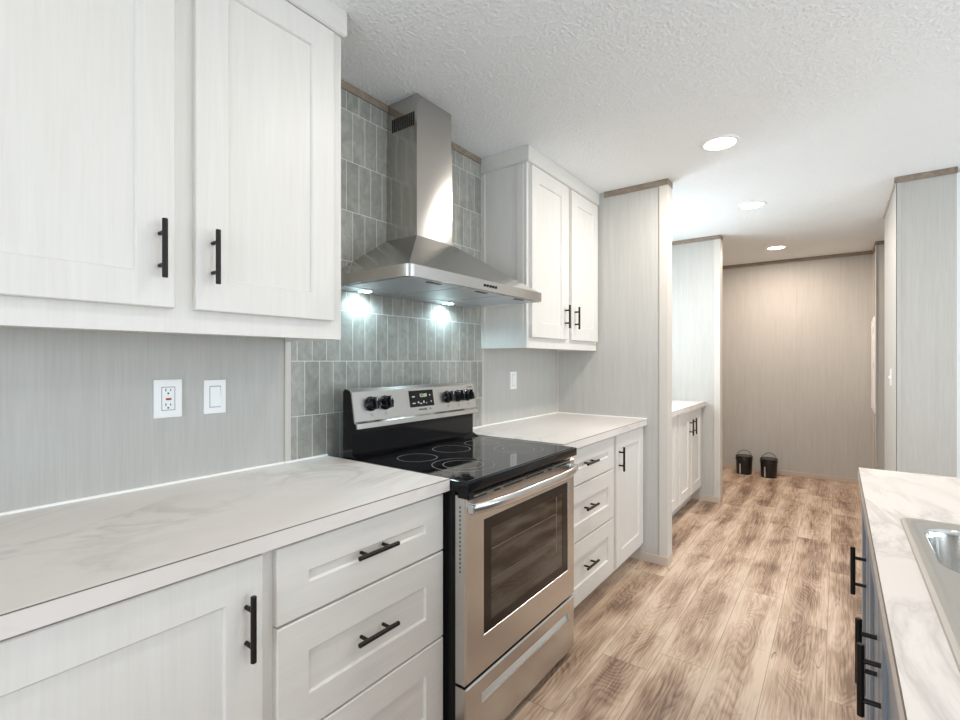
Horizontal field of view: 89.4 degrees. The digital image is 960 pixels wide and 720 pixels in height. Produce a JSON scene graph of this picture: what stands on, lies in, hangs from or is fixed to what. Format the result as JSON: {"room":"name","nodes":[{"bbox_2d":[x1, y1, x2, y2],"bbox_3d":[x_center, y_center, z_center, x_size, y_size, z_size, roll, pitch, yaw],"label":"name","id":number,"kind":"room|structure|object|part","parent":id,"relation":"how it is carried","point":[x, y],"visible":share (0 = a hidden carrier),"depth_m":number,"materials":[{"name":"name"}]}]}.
{"room":"kitchen","nodes":[
{"label":"kitchen","id":0,"kind":"room"},
{"bbox_2d":[0,327,555,511],"bbox_3d":[-0.211,0.072,2.548,0.100,2.430,9.250,0,0,36],"label":"wall","id":1,"kind":"structure","parent":0,"point":[77,421],"depth_m":1.40,"materials":[{"name":"paper"}]},
{"bbox_2d":[153,379,181,418],"bbox_3d":[-0.943,0.114,1.466,0.008,0.115,0.077,0,0,36],"label":"power outlet","id":2,"kind":"object","parent":1,"relation":"attached to","point":[167,394],"visible":1,"depth_m":1.46,"materials":[{"name":"white plastic"}]},
{"bbox_2d":[162,387,174,409],"bbox_3d":[-0.941,0.114,1.465,0.004,0.068,0.034,0,0,36],"label":"receptacle","id":3,"kind":"object","parent":2,"relation":"attached to","point":[168,393],"depth_m":1.46,"materials":[{"name":"white plastic"}]},
{"bbox_2d":[0,0,346,341],"bbox_3d":[-0.848,-0.606,1.282,0.373,1.072,0.985,0,0,36],"label":"upper cabinet","id":4,"kind":"object","parent":1,"relation":"attached to","point":[167,166],"visible":1,"depth_m":1.17,"materials":[{"name":"white laminate"}]},
{"bbox_3d":[-0.870,-0.589,1.016,0.020,0.922,0.415,0,0,36],"label":"door","id":5,"kind":"part","parent":4,"relation":"part of","materials":[{"name":"white laminate"}]},
{"bbox_3d":[-0.745,-0.264,1.139,0.037,0.138,0.012,0,0,36],"label":"handle","id":6,"kind":"part","parent":4,"relation":"part of","materials":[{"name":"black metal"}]},
{"bbox_3d":[-0.673,-0.264,1.236,0.037,0.138,0.012,0,0,36],"label":"handle","id":7,"kind":"part","parent":4,"relation":"part of","materials":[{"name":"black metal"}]},
{"bbox_3d":[-0.596,-0.589,1.387,0.020,0.922,0.415,0,0,36],"label":"door","id":8,"kind":"part","parent":4,"relation":"part of","materials":[{"name":"white laminate"}]},
{"bbox_3d":[-0.863,-1.101,1.293,0.335,0.082,0.985,0,0,36],"label":"crown moulding","id":9,"kind":"part","parent":4,"relation":"part of","materials":[{"name":"white laminate"}]},
{"bbox_2d":[203,379,225,413],"bbox_3d":[-0.860,0.116,1.575,0.010,0.109,0.069,0,0,36],"label":"light switch","id":10,"kind":"object","parent":1,"relation":"attached to","point":[214,391],"visible":1,"depth_m":1.57,"materials":[{"name":"white plastic"}]},
{"bbox_2d":[284,342,290,460],"bbox_3d":[-0.708,0.150,1.783,0.009,0.441,0.023,0,0,36],"label":"trim","id":11,"kind":"structure","parent":1,"relation":"attached to","point":[287,345],"depth_m":1.78,"materials":[{"name":"grey"}]},
{"bbox_2d":[291,88,481,459],"bbox_3d":[-0.346,-0.347,2.274,0.008,1.528,1.196,0,0,36],"label":"tile backsplash","id":12,"kind":"structure","parent":1,"relation":"attached to","point":[385,341],"depth_m":2.10,"materials":[{"name":"grey tile"}]},
{"bbox_2d":[341,79,480,163],"bbox_3d":[-0.353,-1.127,2.259,0.014,0.032,1.195,0,0,36],"label":"trim","id":13,"kind":"structure","parent":1,"relation":"attached to","point":[345,85],"depth_m":2.11,"materials":[{"name":"wood"}]},
{"bbox_2d":[341,93,540,307],"bbox_3d":[-0.147,-0.714,2.147,0.462,0.855,0.930,0,0,36],"label":"range hood","id":14,"kind":"object","parent":1,"relation":"attached to","point":[418,260],"visible":0.99,"depth_m":2.10,"materials":[{"name":"silver metal"}]},
{"bbox_3d":[-0.289,-0.293,2.252,0.102,0.010,0.906,0,0,36],"label":"lamp rail","id":15,"kind":"part","parent":14,"relation":"part of","materials":[{"name":"silver metal"}]},
{"bbox_2d":[482,349,483,425],"bbox_3d":[0.014,0.150,2.763,0.007,0.441,0.018,0,0,36],"label":"trim","id":16,"kind":"structure","parent":1,"relation":"attached to","point":[482,349],"depth_m":2.76,"materials":[{"name":"grey"}]},
{"bbox_2d":[510,372,516,388],"bbox_3d":[0.209,0.120,3.027,0.008,0.109,0.069,0,0,36],"label":"light switch","id":17,"kind":"object","parent":1,"relation":"attached to","point":[513,375],"visible":1,"depth_m":3.02,"materials":[{"name":"white plastic"}]},
{"bbox_2d":[481,144,598,350],"bbox_3d":[0.423,-0.606,3.017,0.356,1.072,0.941,0,0,36],"label":"upper cabinet","id":18,"kind":"object","parent":1,"relation":"attached to","point":[539,221],"visible":1,"depth_m":2.73,"materials":[{"name":"white laminate"}]},
{"bbox_3d":[0.407,-1.101,3.029,0.318,0.082,0.941,0,0,36],"label":"crown moulding","id":19,"kind":"part","parent":18,"relation":"part of","materials":[{"name":"white laminate"}]},
{"bbox_3d":[0.397,-0.589,2.760,0.020,0.922,0.427,0,0,36],"label":"door","id":20,"kind":"part","parent":18,"relation":"part of","materials":[{"name":"white laminate"}]},
{"bbox_3d":[0.523,-0.264,2.885,0.037,0.138,0.012,0,0,36],"label":"handle","id":21,"kind":"part","parent":18,"relation":"part of","materials":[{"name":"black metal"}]},
{"bbox_3d":[0.602,-0.264,2.991,0.037,0.138,0.012,0,0,36],"label":"handle","id":22,"kind":"part","parent":18,"relation":"part of","materials":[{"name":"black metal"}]},
{"bbox_3d":[0.674,-0.589,3.136,0.020,0.922,0.398,0,0,36],"label":"door","id":23,"kind":"part","parent":18,"relation":"part of","materials":[{"name":"white laminate"}]},
{"bbox_2d":[556,351,557,412],"bbox_3d":[0.557,0.150,3.495,0.012,0.441,0.015,0,0,36],"label":"trim","id":24,"kind":"structure","parent":1,"relation":"attached to","point":[556,351],"depth_m":3.49,"materials":[{"name":"grey"}]},
{"bbox_2d":[558,186,658,554],"bbox_3d":[0.890,0.072,3.311,0.765,2.430,0.085,0,0,36],"label":"wall","id":25,"kind":"structure","parent":0,"point":[621,377],"depth_m":3.20,"materials":[{"name":"paper"}]},
{"bbox_2d":[604,179,665,197],"bbox_3d":[1.007,-1.125,3.164,0.408,0.035,0.012,0,0,36],"label":"trim","id":26,"kind":"structure","parent":25,"relation":"attached to","point":[657,183],"depth_m":3.15,"materials":[{"name":"brown wood"}]},
{"bbox_2d":[629,550,672,566],"bbox_3d":[1.096,1.260,3.159,0.277,0.055,0.109,0,0,36],"label":"baseboard","id":27,"kind":"structure","parent":25,"relation":"attached to","point":[640,555],"depth_m":3.10,"materials":[{"name":"beige"}]},
{"bbox_2d":[659,184,671,557],"bbox_3d":[1.184,0.089,3.094,0.053,2.395,0.099,0,0,36],"label":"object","id":28,"kind":"structure","parent":25,"relation":"attached to","point":[665,191],"depth_m":3.06,"materials":[{"name":"grey"}]},
{"bbox_2d":[666,178,672,188],"bbox_3d":[1.202,-1.125,3.080,0.012,0.035,0.109,0,0,36],"label":"trim","id":29,"kind":"structure","parent":25,"relation":"attached to","point":[668,181],"depth_m":3.06,"materials":[{"name":"wood"}]},
{"bbox_2d":[330,0,959,265],"bbox_3d":[1.720,-1.168,1.123,4.900,0.050,9.250,0,0,36],"label":"ceiling","id":30,"kind":"structure","parent":0,"point":[828,102],"depth_m":2.05,"materials":[{"name":"white paint"}]},
{"bbox_2d":[700,134,740,150],"bbox_3d":[1.258,-1.140,2.543,0.192,0.006,0.192,0,0,36],"label":"recessed light","id":31,"kind":"object","parent":30,"relation":"in","point":[721,142],"visible":1,"depth_m":2.53,"materials":[{"name":"white plastic"}]},
{"bbox_2d":[737,201,766,208],"bbox_3d":[1.993,-1.140,3.554,0.192,0.006,0.192,0,0,36],"label":"recessed light","id":32,"kind":"object","parent":30,"relation":"in","point":[753,204],"visible":1,"depth_m":3.55,"materials":[{"name":"white plastic"}]},
{"bbox_2d":[765,245,786,249],"bbox_3d":[2.983,-1.140,4.883,0.192,0.006,0.192,0,0,36],"label":"recessed light","id":33,"kind":"object","parent":30,"relation":"in","point":[777,247],"visible":1,"depth_m":4.87,"materials":[{"name":"white plastic"}]},
{"bbox_2d":[505,468,862,719],"bbox_3d":[1.720,1.312,1.123,4.900,0.050,9.250,0,0,36],"label":"floor","id":34,"kind":"structure","parent":0,"point":[752,615],"depth_m":2.40,"materials":[{"name":"brown wood"}]},
{"bbox_2d":[0,552,265,719],"bbox_3d":[-0.881,0.850,0.997,0.658,0.874,0.618,0,0,36],"label":"base cabinet","id":35,"kind":"object","parent":34,"relation":"on","point":[194,647],"visible":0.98,"depth_m":0.90,"materials":[{"name":"white laminate"}]},
{"bbox_2d":[0,454,449,640],"bbox_3d":[-0.720,0.390,1.235,0.640,0.045,1.234,0,0,36],"label":"countertop","id":36,"kind":"structure","parent":35,"relation":"on","point":[62,560],"depth_m":1.09,"materials":[{"name":"stone"}]},
{"bbox_3d":[-0.481,0.559,1.016,0.037,0.138,0.012,0,0,36],"label":"handle","id":37,"kind":"part","parent":35,"relation":"part of","materials":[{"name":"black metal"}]},
{"bbox_2d":[266,493,442,719],"bbox_3d":[-0.522,0.850,1.483,0.658,0.874,0.590,0,0,36],"label":"base cabinet","id":38,"kind":"object","parent":34,"relation":"on","point":[354,611],"visible":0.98,"depth_m":1.27,"materials":[{"name":"white laminate"}]},
{"bbox_3d":[-0.293,0.509,1.318,0.020,0.175,0.567,0,0,36],"label":"drawer","id":39,"kind":"part","parent":38,"relation":"part of","materials":[{"name":"white laminate"}]},
{"bbox_3d":[-0.275,0.725,1.295,0.037,0.012,0.138,0,0,36],"label":"handle","id":40,"kind":"part","parent":38,"relation":"part of","materials":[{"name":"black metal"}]},
{"bbox_3d":[-0.275,0.503,1.295,0.037,0.012,0.138,0,0,36],"label":"handle","id":41,"kind":"part","parent":38,"relation":"part of","materials":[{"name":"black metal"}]},
{"bbox_3d":[-0.293,1.024,1.318,0.020,0.296,0.567,0,0,36],"label":"drawer","id":42,"kind":"part","parent":38,"relation":"part of","materials":[{"name":"white laminate"}]},
{"bbox_2d":[343,382,577,719],"bbox_3d":[-0.032,0.696,1.982,0.670,1.182,0.778,0,0,36],"label":"electric range","id":43,"kind":"object","parent":34,"relation":"on","point":[508,549],"visible":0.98,"depth_m":1.80,"materials":[{"name":"silver"}]},
{"bbox_3d":[-0.417,0.168,1.893,0.038,0.058,0.058,0,0,36],"label":"knob","id":44,"kind":"part","parent":43,"relation":"part of","materials":[{"name":"black plastic"}]},
{"bbox_3d":[-0.373,0.168,1.953,0.038,0.058,0.058,0,0,36],"label":"knob","id":45,"kind":"part","parent":43,"relation":"part of","materials":[{"name":"black plastic"}]},
{"bbox_3d":[-0.260,0.181,2.143,0.066,0.152,0.761,0,0,36],"label":"control panel","id":46,"kind":"part","parent":43,"relation":"part of","materials":[{"name":"silver metal"}]},
{"bbox_3d":[-0.142,0.168,2.265,0.038,0.058,0.058,0,0,36],"label":"knob","id":47,"kind":"part","parent":43,"relation":"part of","materials":[{"name":"black plastic"}]},
{"bbox_3d":[-0.097,0.168,2.327,0.038,0.058,0.058,0,0,36],"label":"knob","id":48,"kind":"part","parent":43,"relation":"part of","materials":[{"name":"black plastic"}]},
{"bbox_3d":[-0.053,0.168,2.386,0.038,0.058,0.058,0,0,36],"label":"knob","id":49,"kind":"part","parent":43,"relation":"part of","materials":[{"name":"black plastic"}]},
{"bbox_2d":[360,436,576,493],"bbox_3d":[-0.051,0.395,1.997,0.612,0.037,0.778,0,0,36],"label":"cooktop","id":50,"kind":"object","parent":43,"relation":"in","point":[472,464],"depth_m":1.87,"materials":[{"name":"black"}]},
{"bbox_3d":[0.168,1.141,1.835,0.042,0.223,0.772,0,0,36],"label":"storage drawer","id":51,"kind":"part","parent":43,"relation":"part of","materials":[{"name":"silver metal"}]},
{"bbox_3d":[0.168,0.722,1.835,0.042,0.594,0.772,0,0,36],"label":"oven door","id":52,"kind":"part","parent":43,"relation":"part of","materials":[{"name":"silver metal"}]},
{"bbox_3d":[0.211,0.462,1.803,0.066,0.037,0.758,0,0,36],"label":"handle","id":53,"kind":"part","parent":43,"relation":"part of","materials":[{"name":"silver metal"}]},
{"bbox_3d":[0.184,1.099,1.840,0.016,0.030,0.628,0,0,36],"label":"finger pull","id":54,"kind":"part","parent":43,"relation":"part of","materials":[{"name":"silver metal"}]},
{"bbox_2d":[572,437,613,607],"bbox_3d":[0.327,0.850,2.634,0.658,0.874,0.676,0,0,36],"label":"base cabinet","id":55,"kind":"object","parent":34,"relation":"on","point":[594,477],"visible":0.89,"depth_m":2.48,"materials":[{"name":"white laminate"}]},
{"bbox_2d":[473,412,646,447],"bbox_3d":[0.466,0.390,2.837,0.645,0.045,1.180,0,0,36],"label":"countertop","id":56,"kind":"structure","parent":55,"relation":"on","point":[577,430],"depth_m":2.70,"materials":[{"name":"stone"}]},
{"bbox_3d":[0.554,1.012,2.418,0.037,0.012,0.138,0,0,36],"label":"handle","id":57,"kind":"part","parent":55,"relation":"part of","materials":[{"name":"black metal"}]},
{"bbox_3d":[0.554,0.725,2.418,0.037,0.012,0.138,0,0,36],"label":"handle","id":58,"kind":"part","parent":55,"relation":"part of","materials":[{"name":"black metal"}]},
{"bbox_3d":[0.554,0.503,2.418,0.037,0.012,0.138,0,0,36],"label":"handle","id":59,"kind":"part","parent":55,"relation":"part of","materials":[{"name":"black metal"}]},
{"bbox_3d":[0.552,1.024,2.462,0.020,0.296,0.636,0,0,36],"label":"drawer","id":60,"kind":"part","parent":55,"relation":"part of","materials":[{"name":"white laminate"}]},
{"bbox_3d":[0.552,0.509,2.462,0.020,0.175,0.636,0,0,36],"label":"drawer","id":61,"kind":"part","parent":55,"relation":"part of","materials":[{"name":"white laminate"}]},
{"bbox_3d":[0.552,0.737,2.462,0.020,0.267,0.636,0,0,36],"label":"drawer","id":62,"kind":"part","parent":55,"relation":"part of","materials":[{"name":"white laminate"}]},
{"bbox_2d":[599,427,642,584],"bbox_3d":[0.675,0.850,3.105,0.658,0.874,0.496,0,0,36],"label":"base cabinet","id":63,"kind":"object","parent":34,"relation":"on","point":[628,446],"visible":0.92,"depth_m":2.91,"materials":[{"name":"white laminate"}]},
{"bbox_3d":[0.810,0.559,2.764,0.037,0.138,0.012,0,0,36],"label":"handle","id":64,"kind":"part","parent":63,"relation":"part of","materials":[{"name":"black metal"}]},
{"bbox_3d":[0.906,0.797,2.941,0.020,0.750,0.467,0,0,36],"label":"door","id":65,"kind":"part","parent":63,"relation":"part of","materials":[{"name":"white laminate"}]},
{"bbox_2d":[672,416,676,511],"bbox_3d":[1.100,0.850,3.681,0.658,0.874,0.750,0,0,36],"label":"base cabinet","id":66,"kind":"object","parent":34,"relation":"on","point":[674,419],"visible":0.02,"depth_m":3.72,"materials":[{"name":"white laminate"}]},
{"bbox_2d":[672,408,700,515],"bbox_3d":[1.566,0.850,4.313,0.658,0.874,0.820,0,0,36],"label":"base cabinet","id":67,"kind":"object","parent":34,"relation":"on","point":[688,423],"visible":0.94,"depth_m":4.07,"materials":[{"name":"white laminate"}]},
{"bbox_3d":[1.674,0.784,3.982,0.020,0.724,0.375,0,0,36],"label":"door","id":68,"kind":"part","parent":67,"relation":"part of","materials":[{"name":"white laminate"}]},
{"bbox_2d":[672,400,705,416],"bbox_3d":[1.345,0.393,4.020,0.655,0.039,1.593,0,0,36],"label":"countertop","id":69,"kind":"structure","parent":67,"relation":"on","point":[679,407],"depth_m":4.08,"materials":[{"name":"stone"}]},
{"bbox_3d":[1.914,0.784,4.308,0.020,0.724,0.375,0,0,36],"label":"door","id":70,"kind":"part","parent":67,"relation":"part of","materials":[{"name":"white laminate"}]},
{"bbox_2d":[735,450,752,474],"bbox_3d":[3.025,1.152,5.554,0.178,0.270,0.178,0,0,36],"label":"pail","id":71,"kind":"object","parent":34,"relation":"on","point":[743,461],"visible":1,"depth_m":5.49,"materials":[{"name":"black plastic"}]},
{"bbox_3d":[3.025,1.087,5.554,0.176,0.017,0.176,0,0,36],"label":"lid","id":72,"kind":"part","parent":71,"relation":"part of","materials":[{"name":"grey"}]},
{"bbox_2d":[760,453,777,478],"bbox_3d":[3.206,1.152,5.383,0.178,0.270,0.178,0,0,36],"label":"pail","id":73,"kind":"object","parent":34,"relation":"on","point":[768,465],"visible":1,"depth_m":5.32,"materials":[{"name":"black plastic"}]},
{"bbox_3d":[3.206,1.087,5.383,0.176,0.017,0.176,0,0,36],"label":"lid","id":74,"kind":"part","parent":73,"relation":"part of","materials":[{"name":"grey"}]},
{"bbox_2d":[850,503,868,719],"bbox_3d":[1.428,0.850,1.298,0.698,0.874,0.455,0,0,36],"label":"base cabinet","id":75,"kind":"object","parent":34,"relation":"on","point":[865,540],"visible":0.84,"depth_m":1.42,"materials":[{"name":"grey laminate"}]},
{"bbox_3d":[1.101,0.613,1.412,0.037,0.138,0.012,0,0,36],"label":"handle","id":76,"kind":"part","parent":75,"relation":"part of","materials":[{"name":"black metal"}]},
{"bbox_3d":[1.186,0.799,1.480,0.020,0.745,0.410,0,0,36],"label":"door","id":77,"kind":"part","parent":75,"relation":"part of","materials":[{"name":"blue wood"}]},
{"bbox_2d":[855,544,899,719],"bbox_3d":[1.018,0.850,0.743,0.698,0.874,0.925,0,0,36],"label":"base cabinet","id":78,"kind":"object","parent":34,"relation":"on","point":[882,702],"visible":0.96,"depth_m":0.93,"materials":[{"name":"grey laminate"}]},
{"bbox_3d":[0.810,0.613,1.018,0.037,0.138,0.012,0,0,36],"label":"handle","id":79,"kind":"part","parent":78,"relation":"part of","materials":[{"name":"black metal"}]},
{"bbox_3d":[0.742,0.613,0.925,0.037,0.138,0.012,0,0,36],"label":"handle","id":80,"kind":"part","parent":78,"relation":"part of","materials":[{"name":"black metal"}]},
{"bbox_3d":[0.919,0.799,1.119,0.020,0.745,0.398,0,0,36],"label":"door","id":81,"kind":"part","parent":78,"relation":"part of","materials":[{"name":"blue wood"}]},
{"bbox_3d":[0.659,0.799,0.767,0.020,0.745,0.437,0,0,36],"label":"door","id":82,"kind":"part","parent":78,"relation":"part of","materials":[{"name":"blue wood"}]},
{"bbox_2d":[858,468,959,719],"bbox_3d":[1.201,0.393,0.765,0.911,0.039,1.658,0,0,36],"label":"countertop","id":83,"kind":"structure","parent":78,"relation":"on","point":[924,669],"depth_m":0.79,"materials":[{"name":"stone"}]},
{"bbox_2d":[900,518,959,671],"bbox_3d":[0.985,0.466,0.666,0.560,0.192,0.822,0,0,36],"label":"sink","id":84,"kind":"object","parent":83,"relation":"in","point":[936,552],"visible":1,"depth_m":0.90,"materials":[{"name":"grey metal"}]},
{"bbox_3d":[1.069,0.467,0.853,0.407,0.190,0.313,0,0,36],"label":"bowl","id":85,"kind":"part","parent":84,"relation":"part of","materials":[{"name":"silver metal"}]},
{"bbox_2d":[672,240,713,495],"bbox_3d":[1.891,0.072,4.667,0.765,2.430,0.095,0,0,36],"label":"wall","id":86,"kind":"structure","parent":0,"point":[692,263],"depth_m":4.52,"materials":[{"name":"paper"}]},
{"bbox_2d":[672,235,718,244],"bbox_3d":[1.860,-1.125,4.623,0.768,0.035,0.012,0,0,36],"label":"trim","id":87,"kind":"structure","parent":86,"relation":"attached to","point":[692,240],"depth_m":4.51,"materials":[{"name":"brown wood"}]},
{"bbox_2d":[691,493,722,502],"bbox_3d":[2.096,1.260,4.515,0.277,0.055,0.119,0,0,36],"label":"baseboard","id":88,"kind":"structure","parent":86,"relation":"attached to","point":[696,496],"depth_m":4.45,"materials":[{"name":"beige"}]},
{"bbox_2d":[714,239,721,496],"bbox_3d":[2.185,0.089,4.449,0.053,2.395,0.109,0,0,36],"label":"trim","id":89,"kind":"structure","parent":86,"relation":"attached to","point":[717,242],"depth_m":4.40,"materials":[{"name":"grey"}]},
{"bbox_2d":[722,254,872,478],"bbox_3d":[3.793,0.072,5.279,3.100,2.430,0.100,0,0,36],"label":"wall","id":90,"kind":"structure","parent":0,"point":[835,295],"depth_m":5.39,"materials":[{"name":"paper"}]},
{"bbox_2d":[722,463,858,483],"bbox_3d":[3.289,1.262,5.581,1.930,0.050,0.012,0,0,36],"label":"baseboard","id":91,"kind":"structure","parent":90,"relation":"attached to","point":[755,469],"depth_m":5.33,"materials":[{"name":"beige"}]},
{"bbox_2d":[793,262,796,471],"bbox_3d":[3.516,0.065,5.419,0.037,2.345,0.004,0,0,36],"label":"trim","id":92,"kind":"structure","parent":90,"relation":"attached to","point":[794,263],"depth_m":5.42,"materials":[{"name":"paper"}]},
{"bbox_2d":[722,250,871,268],"bbox_3d":[3.289,-1.125,5.580,1.930,0.035,0.014,0,0,36],"label":"trim","id":93,"kind":"structure","parent":90,"relation":"attached to","point":[861,252],"depth_m":5.38,"materials":[{"name":"brown wood"}]},
{"bbox_2d":[874,244,884,469],"bbox_3d":[4.362,0.072,4.508,1.070,2.430,0.465,0,0,36],"label":"wall","id":94,"kind":"structure","parent":0,"point":[880,248],"depth_m":4.62,"materials":[{"name":"paper"}]},
{"bbox_2d":[871,316,874,412],"bbox_3d":[3.923,0.037,4.842,0.033,0.940,0.350,0,0,36],"label":"breaker panel","id":95,"kind":"object","parent":94,"relation":"attached to","point":[873,319],"visible":0.91,"depth_m":4.72,"materials":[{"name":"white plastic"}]},
{"bbox_3d":[3.920,0.037,4.844,0.008,0.880,0.310,0,0,36],"label":"panel door","id":96,"kind":"part","parent":95,"relation":"part of","materials":[{"name":"white plastic"}]},
{"bbox_2d":[873,245,876,468],"bbox_3d":[3.926,0.089,4.826,0.009,2.395,0.472,0,0,36],"label":"trim","id":97,"kind":"structure","parent":94,"relation":"attached to","point":[875,245],"depth_m":4.64,"materials":[{"name":"grey"}]},
{"bbox_2d":[872,240,884,253],"bbox_3d":[4.349,-1.125,4.502,1.083,0.035,0.463,0,0,36],"label":"trim","id":98,"kind":"structure","parent":94,"relation":"attached to","point":[883,241],"depth_m":4.63,"materials":[{"name":"brown wood"}]},
{"bbox_2d":[885,173,956,476],"bbox_3d":[3.000,0.072,3.341,0.269,2.430,1.000,0,0,36],"label":"wall","id":99,"kind":"structure","parent":0,"point":[928,205],"depth_m":2.94,"materials":[{"name":"paper"}]},
{"bbox_2d":[883,183,895,218],"bbox_3d":[2.889,-1.132,3.424,0.008,0.022,1.000,0,0,36],"label":"trim","id":100,"kind":"structure","parent":99,"relation":"attached to","point":[894,184],"depth_m":3.42,"materials":[{"name":"beige"}]},
{"bbox_2d":[888,369,891,385],"bbox_3d":[2.811,0.113,3.325,0.016,0.114,0.070,0,0,36],"label":"light switch","id":101,"kind":"object","parent":99,"relation":"attached to","point":[890,376],"visible":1,"depth_m":3.32,"materials":[{"name":"white plastic"}]},
{"bbox_3d":[2.815,0.113,3.322,0.006,0.114,0.070,0,0,36],"label":"plate","id":102,"kind":"part","parent":101,"relation":"part of","materials":[{"name":"white plastic"}]},
{"bbox_2d":[896,182,900,471],"bbox_3d":[2.606,0.089,3.021,0.024,2.395,0.024,0,0,36],"label":"trim","id":103,"kind":"structure","parent":99,"relation":"attached to","point":[898,185],"depth_m":3.01,"materials":[{"name":"paper"}]},
{"bbox_2d":[894,166,957,182],"bbox_3d":[2.695,-1.125,2.937,0.285,0.035,0.013,0,0,36],"label":"trim","id":104,"kind":"structure","parent":99,"relation":"attached to","point":[952,170],"depth_m":2.93,"materials":[{"name":"brown wood"}]},
{"bbox_3d":[3.884,0.072,2.204,2.503,2.430,0.100,0,0,36],"label":"wall","id":105,"kind":"structure","parent":0,"visible":0},
{"bbox_2d":[957,172,959,477],"bbox_3d":[2.869,0.082,2.880,0.063,2.410,0.018,0,0,36],"label":"trim","id":106,"kind":"structure","parent":105,"relation":"attached to","point":[958,173],"depth_m":2.88,"materials":[{"name":"white plastic"}]}
]}

